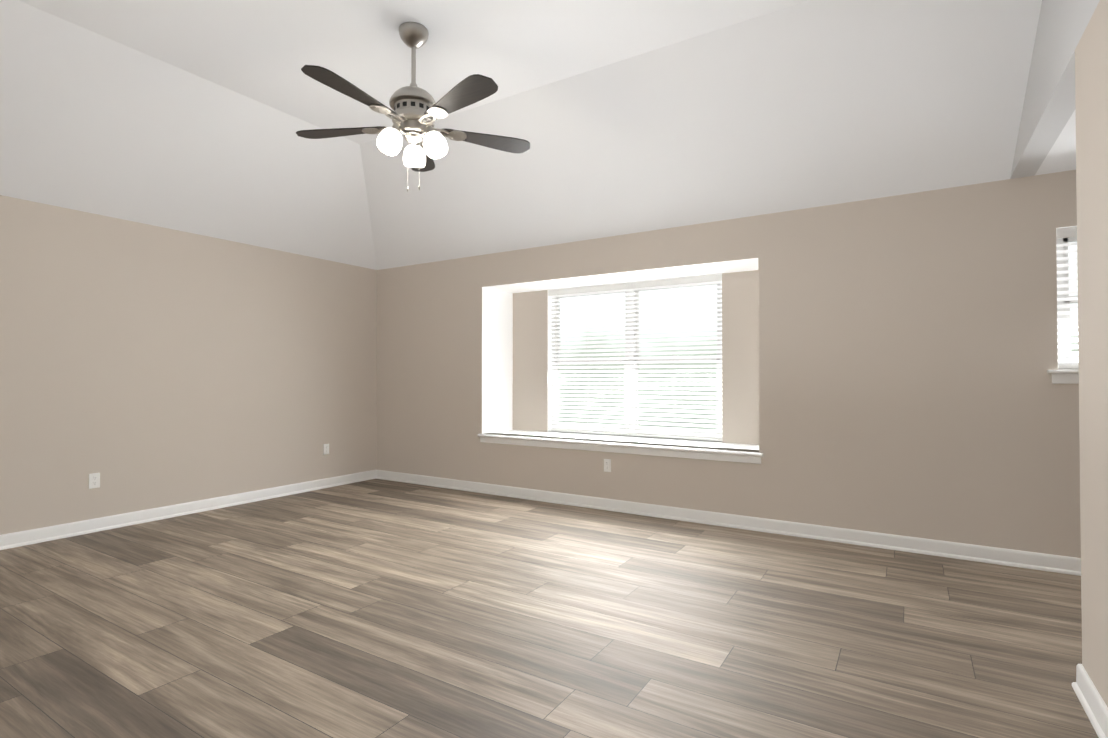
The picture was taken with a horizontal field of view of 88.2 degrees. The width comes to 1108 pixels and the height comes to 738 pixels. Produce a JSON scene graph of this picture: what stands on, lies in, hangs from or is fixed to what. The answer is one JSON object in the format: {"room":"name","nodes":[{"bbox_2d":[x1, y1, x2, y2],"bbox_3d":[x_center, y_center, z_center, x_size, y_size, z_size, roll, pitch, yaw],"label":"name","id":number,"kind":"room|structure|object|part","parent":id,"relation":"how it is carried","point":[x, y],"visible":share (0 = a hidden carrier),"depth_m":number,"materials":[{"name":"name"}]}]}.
{"room":"empty living room","nodes":[
{"label":"empty living room","id":0,"kind":"room"},
{"bbox_2d":[0,195,376,534],"bbox_3d":[-3.551,0.027,4.496,0.150,2.440,5.620,0,-1,32],"label":"wall","id":1,"kind":"structure","parent":0,"point":[143,366],"depth_m":4.80,"materials":[{"name":"paint"}]},
{"bbox_2d":[89,473,99,488],"bbox_3d":[-3.521,0.856,4.384,0.009,0.114,0.070,0,-1,32],"label":"electrical outlet","id":2,"kind":"object","parent":1,"relation":"attached to","point":[94,480],"visible":1,"depth_m":4.38,"materials":[{"name":"white plastic"}]},
{"bbox_2d":[0,470,375,549],"bbox_3d":[-3.479,1.197,4.430,0.026,0.100,5.250,0,-1,32],"label":"baseboard","id":3,"kind":"structure","parent":1,"relation":"attached to","point":[33,536],"depth_m":4.78,"materials":[{"name":"white wood"}]},
{"bbox_2d":[323,444,328,454],"bbox_3d":[-2.436,0.859,6.123,0.009,0.114,0.070,0,-1,32],"label":"electrical outlet","id":4,"kind":"object","parent":1,"relation":"attached to","point":[325,449],"visible":1,"depth_m":6.11,"materials":[{"name":"white plastic"}]},
{"bbox_2d":[0,0,1041,269],"bbox_3d":[-1.002,-1.563,2.926,5.860,0.700,5.320,0,-1,32],"label":"ceiling","id":5,"kind":"structure","parent":0,"point":[620,116],"depth_m":3.71,"materials":[{"name":"paint"}]},
{"bbox_2d":[296,22,529,191],"bbox_3d":[-0.803,-1.444,3.169,1.356,0.932,1.329,0,-1,32],"label":"ceiling fan","id":6,"kind":"object","parent":5,"relation":"hanging from","point":[416,113],"visible":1,"depth_m":3.14,"materials":[{"name":"silver metal"}]},
{"bbox_2d":[0,479,1098,737],"bbox_3d":[0.068,1.272,2.563,8.320,0.100,6.200,0,-1,32],"label":"floor","id":7,"kind":"structure","parent":0,"point":[378,609],"depth_m":2.68,"materials":[{"name":"brown wood"}]},
{"bbox_2d":[491,262,757,432],"bbox_3d":[0.643,-0.095,5.505,3.040,1.810,0.530,0,-1,32],"label":"window frame","id":8,"kind":"structure","parent":0,"point":[501,351],"depth_m":6.07,"materials":[{"name":"white paint"}]},
{"bbox_2d":[512,270,758,444],"bbox_3d":[0.743,-0.077,5.667,2.740,1.540,0.150,0,-1,32],"label":"wall","id":9,"kind":"structure","parent":0,"point":[740,364],"depth_m":5.09,"materials":[{"name":"paint"}]},
{"bbox_2d":[548,273,721,431],"bbox_3d":[0.752,-0.094,5.653,1.854,1.512,0.134,0,-1,32],"label":"window frame","id":10,"kind":"structure","parent":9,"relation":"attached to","point":[549,358],"depth_m":6.11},
{"bbox_2d":[548,274,721,440],"bbox_3d":[0.751,-0.093,5.650,1.850,1.516,0.140,0,-1,32],"label":"window","id":11,"kind":"structure","parent":9,"relation":"in","point":[630,405],"depth_m":5.59,"materials":[{"name":"white plastic"}]},
{"bbox_3d":[0.733,-0.097,5.622,1.842,1.494,0.072,0,-1,32],"label":"main window blind rails","id":12,"kind":"part","parent":11,"relation":"part of","materials":[{"name":"white plastic"}]},
{"bbox_2d":[376,170,1080,557],"bbox_3d":[1.426,-0.021,4.616,8.170,2.540,0.151,0,-1,32],"label":"wall","id":13,"kind":"structure","parent":0,"point":[908,350],"depth_m":4.09,"materials":[{"name":"paint"}]},
{"bbox_2d":[604,459,610,471],"bbox_3d":[0.476,0.860,5.103,0.070,0.114,0.009,0,-1,32],"label":"electrical outlet","id":14,"kind":"object","parent":13,"relation":"attached to","point":[607,465],"visible":1,"depth_m":5.10,"materials":[{"name":"white plastic"}]},
{"bbox_2d":[477,430,762,456],"bbox_3d":[0.578,0.675,5.391,2.800,0.032,0.655,0,-1,32],"label":"sill","id":15,"kind":"structure","parent":13,"relation":"attached to","point":[670,441],"depth_m":5.18,"materials":[{"name":"white wood"}]},
{"bbox_2d":[480,437,760,463],"bbox_3d":[0.419,0.714,5.137,2.770,0.053,0.014,0,-1,32],"label":"apron","id":16,"kind":"object","parent":13,"relation":"attached to","point":[717,457],"visible":0.81,"depth_m":4.97,"materials":[{"name":"white wood"}]},
{"bbox_2d":[376,469,1080,575],"bbox_3d":[1.315,1.198,4.564,8.020,0.100,0.026,0,-1,32],"label":"baseboard","id":17,"kind":"structure","parent":13,"relation":"attached to","point":[986,554],"depth_m":4.30,"materials":[{"name":"white wood"}]},
{"bbox_2d":[1047,370,1078,372],"bbox_3d":[3.472,0.012,3.276,1.000,0.022,0.105,0,-1,32],"label":"sill","id":18,"kind":"structure","parent":13,"relation":"attached to","point":[1062,371],"depth_m":3.46,"materials":[{"name":"white wood"}]},
{"bbox_2d":[1052,373,1078,383],"bbox_3d":[3.457,0.055,3.250,0.960,0.063,0.014,0,-1,32],"label":"apron","id":19,"kind":"object","parent":13,"relation":"attached to","point":[1065,378],"visible":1,"depth_m":3.46,"materials":[{"name":"white wood"}]},
{"bbox_2d":[1056,226,1076,341],"bbox_3d":[3.496,-0.434,3.320,0.904,0.872,0.134,0,-1,32],"label":"window frame","id":20,"kind":"object","parent":13,"relation":"attached to","point":[1056,254],"visible":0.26,"depth_m":3.50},
{"bbox_2d":[1056,227,1078,369],"bbox_3d":[3.495,-0.433,3.318,0.900,0.875,0.140,0,-1,32],"label":"window","id":21,"kind":"structure","parent":13,"relation":"in","point":[1065,300],"depth_m":3.52,"materials":[{"name":"white plastic"}]},
{"bbox_3d":[3.477,-0.437,3.290,0.892,0.854,0.072,0,-1,32],"label":"side window blind rails","id":22,"kind":"part","parent":21,"relation":"part of","materials":[{"name":"white plastic"}]},
{"bbox_3d":[3.515,-0.433,3.351,0.840,0.780,0.030,0,-1,32],"label":"glass","id":23,"kind":"part","parent":21,"relation":"part of","materials":[{"name":"clear glass"}]},
{"bbox_2d":[1035,109,1075,174],"bbox_3d":[3.097,-1.290,1.662,2.190,0.120,3.420,0,-1,32],"label":"ceiling","id":24,"kind":"structure","parent":0,"point":[1061,156],"depth_m":3.21,"materials":[{"name":"paint"}]},
{"bbox_2d":[1010,0,1107,706],"bbox_3d":[1.535,-0.364,1.328,0.120,3.140,5.320,0,-1,32],"label":"wall","id":25,"kind":"structure","parent":0,"point":[1068,74],"depth_m":2.06,"materials":[{"name":"paint"}]},
{"bbox_2d":[1072,664,1107,737],"bbox_3d":[1.049,1.147,0.648,0.046,0.100,3.626,0,-1,32],"label":"baseboard","id":26,"kind":"structure","parent":25,"relation":"attached to","point":[1094,705],"depth_m":1.99,"materials":[{"name":"white wood"}]},
{"label":"outside","id":27,"kind":"structure","parent":0,"visible":0},
{"bbox_2d":[559,242,1077,428],"bbox_3d":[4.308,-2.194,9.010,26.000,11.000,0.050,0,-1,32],"label":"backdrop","id":28,"kind":"structure","parent":27,"point":[715,289],"depth_m":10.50,"materials":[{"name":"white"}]}
]}

